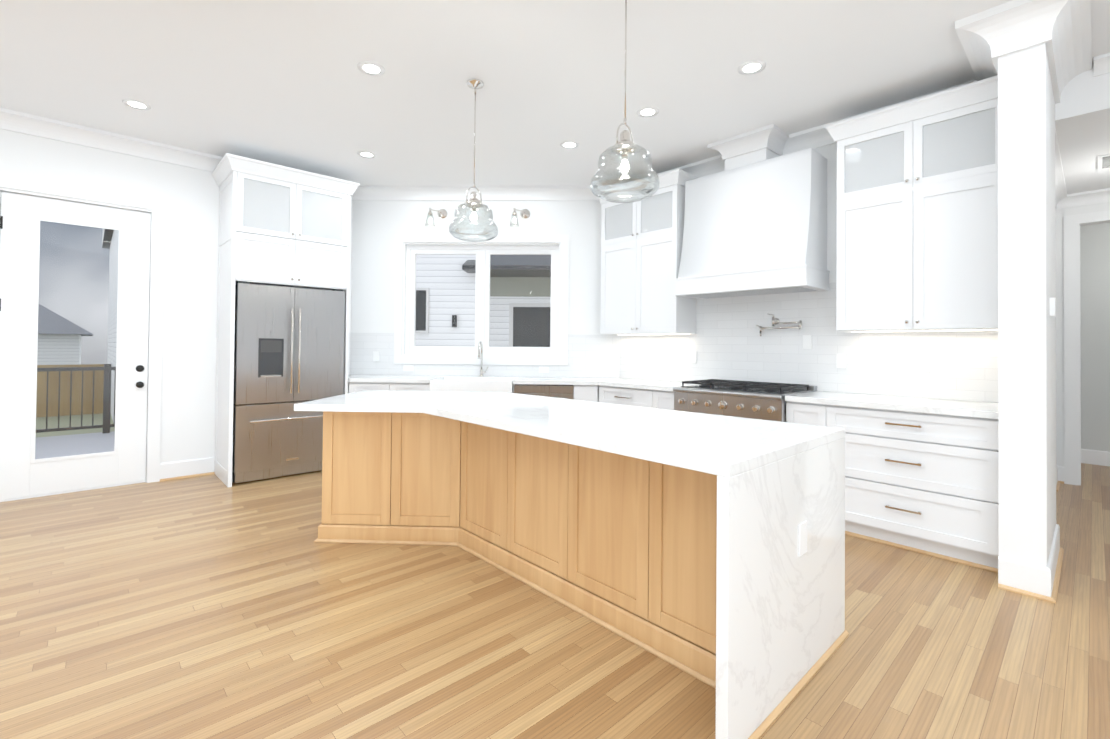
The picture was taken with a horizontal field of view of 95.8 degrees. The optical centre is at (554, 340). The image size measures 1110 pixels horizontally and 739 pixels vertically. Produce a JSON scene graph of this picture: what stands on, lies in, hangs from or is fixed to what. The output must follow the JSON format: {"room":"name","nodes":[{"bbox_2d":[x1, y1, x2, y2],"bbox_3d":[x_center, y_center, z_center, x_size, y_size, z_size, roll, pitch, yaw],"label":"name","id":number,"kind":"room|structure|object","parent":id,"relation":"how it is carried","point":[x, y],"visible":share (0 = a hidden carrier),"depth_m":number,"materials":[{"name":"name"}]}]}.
{"room":"kitchen","nodes":[
{"label":"kitchen","id":0,"kind":"room"},
{"bbox_2d":[0,463,1109,738],"bbox_3d":[0.878,1.340,2.935,12.000,0.060,9.150,1,-1,-43],"label":"floor","id":1,"kind":"structure","parent":0,"point":[204,607],"depth_m":2.14,"materials":[{"name":"brown wood"}]},
{"bbox_2d":[212,153,359,486],"bbox_3d":[-2.676,-0.154,4.982,1.160,2.912,0.712,1,-1,-43],"label":"tall cabinet","id":2,"kind":"object","parent":1,"relation":"on","point":[282,226],"visible":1,"depth_m":4.71,"materials":[{"name":"white wood"}]},
{"bbox_2d":[232,281,344,482],"bbox_3d":[-2.675,0.382,4.970,0.932,1.798,0.710,1,-1,-43],"label":"fridge","id":3,"kind":"object","parent":1,"relation":"on","point":[288,348],"visible":0.85,"depth_m":4.69,"materials":[{"name":"silver metal"}]},
{"bbox_2d":[348,382,429,392],"bbox_3d":[-1.662,0.876,5.401,1.038,0.880,1.081,1,-1,-43],"label":"base cabinet","id":4,"kind":"object","parent":1,"relation":"on","point":[352,386],"depth_m":5.11,"materials":[{"name":"white wood"}]},
{"bbox_2d":[348,374,531,383],"bbox_3d":[-1.369,0.416,5.188,1.170,0.040,2.182,1,-1,-43],"label":"countertop","id":5,"kind":"structure","parent":4,"relation":"on","point":[351,377],"depth_m":5.12,"materials":[{"name":"stone"}]},
{"bbox_2d":[514,384,572,398],"bbox_3d":[-0.109,0.894,5.317,0.594,0.872,0.670,1,-1,2],"label":"dishwasher","id":6,"kind":"object","parent":1,"relation":"on","point":[561,391],"visible":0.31,"depth_m":5.04,"materials":[{"name":"silver metal"}]},
{"bbox_2d":[294,390,848,738],"bbox_3d":[-0.336,0.842,2.832,1.605,0.910,3.123,1,-1,-43],"label":"kitchen island","id":7,"kind":"object","parent":1,"relation":"on","point":[708,549],"visible":1,"depth_m":2.20,"materials":[{"name":"brown wood"}]},
{"bbox_2d":[574,386,597,401],"bbox_3d":[0.304,0.898,5.037,0.181,0.865,0.182,1,-1,-43],"label":"base cabinet","id":8,"kind":"object","parent":1,"relation":"on","point":[586,392],"depth_m":5.03,"materials":[{"name":"white wood"}]},
{"bbox_2d":[599,386,642,406],"bbox_3d":[0.909,0.895,4.979,0.636,0.880,0.704,1,-1,-43],"label":"base cabinet","id":9,"kind":"object","parent":1,"relation":"on","point":[607,394],"depth_m":4.81,"materials":[{"name":"white wood"}]},
{"bbox_2d":[484,376,699,391],"bbox_3d":[-0.080,0.433,5.588,1.265,0.040,3.351,1,-1,-43],"label":"countertop","id":10,"kind":"structure","parent":9,"relation":"on","point":[661,385],"depth_m":5.01,"materials":[{"name":"stone"}]},
{"bbox_2d":[429,377,515,392],"bbox_3d":[-0.837,0.531,5.287,0.834,0.252,0.517,1,-1,2],"label":"farmhouse sink","id":11,"kind":"object","parent":10,"relation":"in","point":[484,384],"visible":0.56,"depth_m":5.03,"materials":[{"name":"white ceramic"}]},
{"bbox_2d":[478,341,487,375],"bbox_3d":[-0.817,0.208,5.562,0.182,0.396,0.162,1,-1,-43],"label":"faucet","id":12,"kind":"object","parent":10,"relation":"on","point":[481,369],"visible":1,"depth_m":5.62,"materials":[{"name":"silver metal"}]},
{"bbox_2d":[643,389,673,409],"bbox_3d":[1.181,0.894,4.687,0.636,0.880,0.316,1,-1,-43],"label":"base cabinet","id":13,"kind":"object","parent":1,"relation":"on","point":[658,399],"depth_m":4.51,"materials":[{"name":"white wood"}]},
{"bbox_2d":[673,379,816,421],"bbox_3d":[1.557,0.845,4.186,0.752,0.972,0.917,1,-1,-43],"label":"range","id":14,"kind":"object","parent":1,"relation":"on","point":[753,400],"visible":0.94,"depth_m":3.97,"materials":[{"name":"silver metal"}]},
{"bbox_2d":[786,401,814,424],"bbox_3d":[2.015,0.891,3.791,0.636,0.880,0.272,1,-1,-43],"label":"base cabinet","id":15,"kind":"object","parent":1,"relation":"on","point":[796,412],"depth_m":3.61,"materials":[{"name":"white wood"}]},
{"bbox_2d":[815,404,998,572],"bbox_3d":[2.401,0.889,3.376,0.636,0.880,0.964,1,-1,-43],"label":"base cabinet","id":16,"kind":"object","parent":1,"relation":"on","point":[926,483],"depth_m":3.08,"materials":[{"name":"white wood"}]},
{"bbox_2d":[785,391,997,418],"bbox_3d":[2.320,0.429,3.454,0.660,0.040,1.184,1,-1,-43],"label":"countertop","id":17,"kind":"structure","parent":16,"relation":"on","point":[989,410],"depth_m":3.29,"materials":[{"name":"stone"}]},
{"bbox_2d":[0,43,1109,566],"bbox_3d":[0.861,-0.222,2.856,11.620,3.060,8.950,1,-1,-43],"label":"wall","id":18,"kind":"structure","parent":0,"point":[1030,337],"depth_m":4.63,"materials":[{"name":"white paint"}]},
{"bbox_2d":[0,191,150,499],"bbox_3d":[-4.030,0.050,4.242,0.924,2.431,0.115,1,-1,-43],"label":"patio door","id":19,"kind":"structure","parent":18,"relation":"in","point":[24,472],"depth_m":4.16,"materials":[{"name":"white paint"}]},
{"bbox_2d":[0,172,164,501],"bbox_3d":[-4.134,-0.012,4.193,1.335,2.590,0.185,1,-1,-43],"label":"door frame","id":20,"kind":"structure","parent":18,"relation":"attached to","point":[46,188],"depth_m":4.54,"materials":[{"name":"white paint"}]},
{"bbox_2d":[160,457,214,481],"bbox_3d":[-3.453,1.211,4.721,0.418,0.160,0.034,1,-1,-43],"label":"baseboard","id":21,"kind":"structure","parent":18,"relation":"attached to","point":[202,466],"depth_m":4.71,"materials":[{"name":"white paint"}]},
{"bbox_2d":[373,351,378,360],"bbox_3d":[-2.048,0.187,5.751,0.070,0.115,0.006,1,-1,2],"label":"outlet","id":22,"kind":"object","parent":18,"relation":"attached to","point":[375,353],"depth_m":5.75,"materials":[{"name":"white plastic"}]},
{"bbox_2d":[403,365,413,370],"bbox_3d":[-1.674,0.320,5.736,0.115,0.070,0.006,1,-1,2],"label":"outlet","id":23,"kind":"object","parent":18,"relation":"attached to","point":[405,367],"depth_m":5.73,"materials":[{"name":"white plastic"}]},
{"bbox_2d":[425,208,447,226],"bbox_3d":[-1.350,-1.392,5.691,0.255,0.228,0.112,1,-1,-43],"label":"sconce","id":24,"kind":"object","parent":18,"relation":"attached to","point":[442,213],"visible":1,"depth_m":5.67,"materials":[{"name":"silver metal"}]},
{"bbox_2d":[394,234,568,364],"bbox_3d":[-0.840,-0.462,5.791,1.990,1.480,0.170,1,-1,2],"label":"kitchen window","id":25,"kind":"structure","parent":18,"relation":"in","point":[482,253],"depth_m":5.76,"materials":[{"name":"white paint"}]},
{"bbox_2d":[509,208,529,227],"bbox_3d":[-0.401,-1.383,5.657,0.255,0.228,0.112,1,-1,-43],"label":"sconce","id":26,"kind":"object","parent":18,"relation":"attached to","point":[524,213],"visible":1,"depth_m":5.65,"materials":[{"name":"silver metal"}]},
{"bbox_2d":[539,366,548,372],"bbox_3d":[-0.126,0.333,5.680,0.115,0.070,0.006,1,-1,2],"label":"outlet","id":27,"kind":"object","parent":18,"relation":"attached to","point":[542,369],"depth_m":5.68,"materials":[{"name":"white plastic"}]},
{"bbox_2d":[0,0,1109,208],"bbox_3d":[-0.203,-1.543,3.650,11.685,0.418,4.230,0,-1,6],"label":"crown molding","id":28,"kind":"structure","parent":18,"relation":"attached to","point":[1060,29],"depth_m":3.99,"materials":[{"name":"white paint"}]},
{"bbox_2d":[600,223,695,334],"bbox_3d":[0.945,-0.566,5.186,0.346,1.007,0.955,1,-1,-43],"label":"upper cabinet","id":29,"kind":"object","parent":18,"relation":"attached to","point":[639,270],"depth_m":5.00,"materials":[{"name":"white wood"}]},
{"bbox_2d":[348,282,997,402],"bbox_3d":[0.216,-0.039,4.423,2.440,0.878,5.470,1,-1,-43],"label":"tile backsplash","id":30,"kind":"structure","parent":18,"relation":"attached to","point":[726,341],"depth_m":4.37,"materials":[{"name":"white tile"}]},
{"bbox_2d":[756,313,801,335],"bbox_3d":[1.926,-0.134,4.308,0.084,0.201,0.381,1,-1,-43],"label":"pot filler","id":31,"kind":"object","parent":30,"relation":"attached to","point":[775,321],"visible":1,"depth_m":4.31,"materials":[{"name":"silver metal"}]},
{"bbox_2d":[690,351,696,362],"bbox_3d":[1.368,0.168,4.959,0.006,0.115,0.070,1,-1,-43],"label":"outlet","id":32,"kind":"object","parent":18,"relation":"attached to","point":[693,354],"depth_m":4.96,"materials":[{"name":"white plastic"}]},
{"bbox_2d":[674,124,829,298],"bbox_3d":[1.662,-1.063,4.329,0.479,1.326,1.157,1,-1,-43],"label":"range hood","id":33,"kind":"object","parent":18,"relation":"attached to","point":[755,220],"visible":0.96,"depth_m":4.15,"materials":[{"name":"white paint"},{"name":"wood"}]},
{"bbox_2d":[803,335,811,348],"bbox_3d":[2.099,0.016,4.178,0.006,0.115,0.070,1,-1,-43],"label":"outlet","id":34,"kind":"object","parent":18,"relation":"attached to","point":[807,339],"depth_m":4.17,"materials":[{"name":"white plastic"}]},
{"bbox_2d":[836,354,845,367],"bbox_3d":[2.274,0.165,3.985,0.006,0.115,0.070,1,-1,-43],"label":"outlet","id":35,"kind":"object","parent":18,"relation":"attached to","point":[841,358],"depth_m":3.98,"materials":[{"name":"white plastic"}]},
{"bbox_2d":[836,159,997,331],"bbox_3d":[2.528,-0.572,3.485,0.346,1.007,0.942,1,-1,-43],"label":"upper cabinet","id":36,"kind":"object","parent":18,"relation":"attached to","point":[917,215],"depth_m":3.33,"materials":[{"name":"white wood"}]},
{"bbox_2d":[1040,524,1063,602],"bbox_3d":[2.854,1.247,2.859,0.974,0.160,0.034,1,-1,-43],"label":"baseboard","id":37,"kind":"structure","parent":18,"relation":"attached to","point":[1049,575],"depth_m":2.64,"materials":[{"name":"white paint"}]},
{"bbox_2d":[1050,297,1055,315],"bbox_3d":[2.773,-0.185,2.797,0.060,0.100,0.022,1,-1,-43],"label":"light switch","id":38,"kind":"object","parent":18,"relation":"attached to","point":[1052,300],"depth_m":2.78,"materials":[{"name":"white plastic"}]},
{"bbox_2d":[1055,201,1055,253],"bbox_3d":[4.152,0.046,4.202,1.000,2.620,0.022,1,-1,-43],"label":"door frame","id":39,"kind":"structure","parent":18,"relation":"attached to","point":[1055,201],"depth_m":4.54,"materials":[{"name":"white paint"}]},
{"bbox_2d":[1056,465,1063,491],"bbox_3d":[4.688,1.286,4.670,0.460,0.160,0.060,1,-1,-43],"label":"baseboard","id":40,"kind":"structure","parent":18,"relation":"attached to","point":[1059,469],"depth_m":4.80,"materials":[{"name":"white paint"}]},
{"bbox_2d":[1064,210,1109,484],"bbox_3d":[5.258,0.088,4.406,0.022,2.560,1.110,1,-1,-43],"label":"door frame","id":41,"kind":"structure","parent":18,"relation":"attached to","point":[1072,406],"depth_m":4.76,"materials":[{"name":"white paint"}]},
{"bbox_2d":[1081,449,1109,465],"bbox_3d":[6.318,1.309,5.299,0.016,0.160,3.200,1,-1,-43],"label":"baseboard","id":42,"kind":"structure","parent":18,"relation":"attached to","point":[1096,457],"depth_m":5.60,"materials":[{"name":"white paint"}]},
{"bbox_2d":[0,0,1109,193],"bbox_3d":[0.853,-1.656,2.956,11.700,0.430,9.100,1,-1,-43],"label":"ceiling","id":43,"kind":"structure","parent":0,"point":[288,83],"depth_m":3.32,"materials":[{"name":"white paint"}]},
{"bbox_2d":[122,99,150,109],"bbox_3d":[-3.157,-1.776,3.788,0.169,0.004,0.169,0,-1,38],"label":"recessed light","id":44,"kind":"object","parent":43,"relation":"in","point":[132,103],"depth_m":3.78,"materials":[{"name":"white paint"}]},
{"bbox_2d":[357,151,375,157],"bbox_3d":[-1.778,-1.751,4.743,0.169,0.004,0.169,0,-1,38],"label":"recessed light","id":45,"kind":"object","parent":43,"relation":"in","point":[361,153],"depth_m":4.74,"materials":[{"name":"white paint"}]},
{"bbox_2d":[357,61,384,75],"bbox_3d":[-1.194,-1.764,3.264,0.169,0.004,0.169,0,-1,38],"label":"recessed light","id":46,"kind":"object","parent":43,"relation":"in","point":[374,68],"depth_m":3.26,"materials":[{"name":"white paint"}]},
{"bbox_2d":[449,79,497,241],"bbox_3d":[-0.549,-1.222,3.425,0.334,1.070,0.334,1,-1,-43],"label":"pendant light","id":47,"kind":"object","parent":43,"relation":"hanging from","point":[473,202],"visible":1,"depth_m":3.40,"materials":[{"name":"clear glass"}]},
{"bbox_2d":[560,141,578,148],"bbox_3d":[0.130,-1.737,4.469,0.169,0.004,0.169,0,-1,41],"label":"recessed light","id":48,"kind":"object","parent":43,"relation":"in","point":[566,144],"depth_m":4.46,"materials":[{"name":"white paint"}]},
{"bbox_2d":[590,0,659,202],"bbox_3d":[0.342,-1.226,2.438,0.334,1.070,0.334,1,-1,-43],"label":"pendant light","id":49,"kind":"object","parent":43,"relation":"hanging from","point":[624,147],"visible":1,"depth_m":2.41,"materials":[{"name":"clear glass"}]},
{"bbox_2d":[637,107,658,117],"bbox_3d":[0.708,-1.739,3.832,0.169,0.004,0.169,0,-1,41],"label":"recessed light","id":50,"kind":"object","parent":43,"relation":"in","point":[644,111],"depth_m":3.83,"materials":[{"name":"white paint"}]},
{"bbox_2d":[738,60,765,74],"bbox_3d":[1.259,-1.742,3.211,0.169,0.004,0.169,0,-1,8],"label":"recessed light","id":51,"kind":"object","parent":43,"relation":"in","point":[750,66],"depth_m":3.21,"materials":[{"name":"white paint"}]},
{"bbox_2d":[1098,154,1109,169],"bbox_3d":[4.344,-1.392,3.881,0.400,0.010,0.200,1,-1,-43],"label":"ceiling vent","id":52,"kind":"object","parent":43,"relation":"in","point":[1103,161],"visible":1,"depth_m":3.91,"materials":[{"name":"white"}]},
{"label":"outside","id":53,"kind":"structure","parent":0,"visible":0},
{"bbox_2d":[35,228,550,458],"bbox_3d":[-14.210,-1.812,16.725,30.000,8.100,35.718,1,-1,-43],"label":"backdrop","id":54,"kind":"structure","parent":53,"point":[425,290],"depth_m":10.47,"materials":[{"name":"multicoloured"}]}
]}

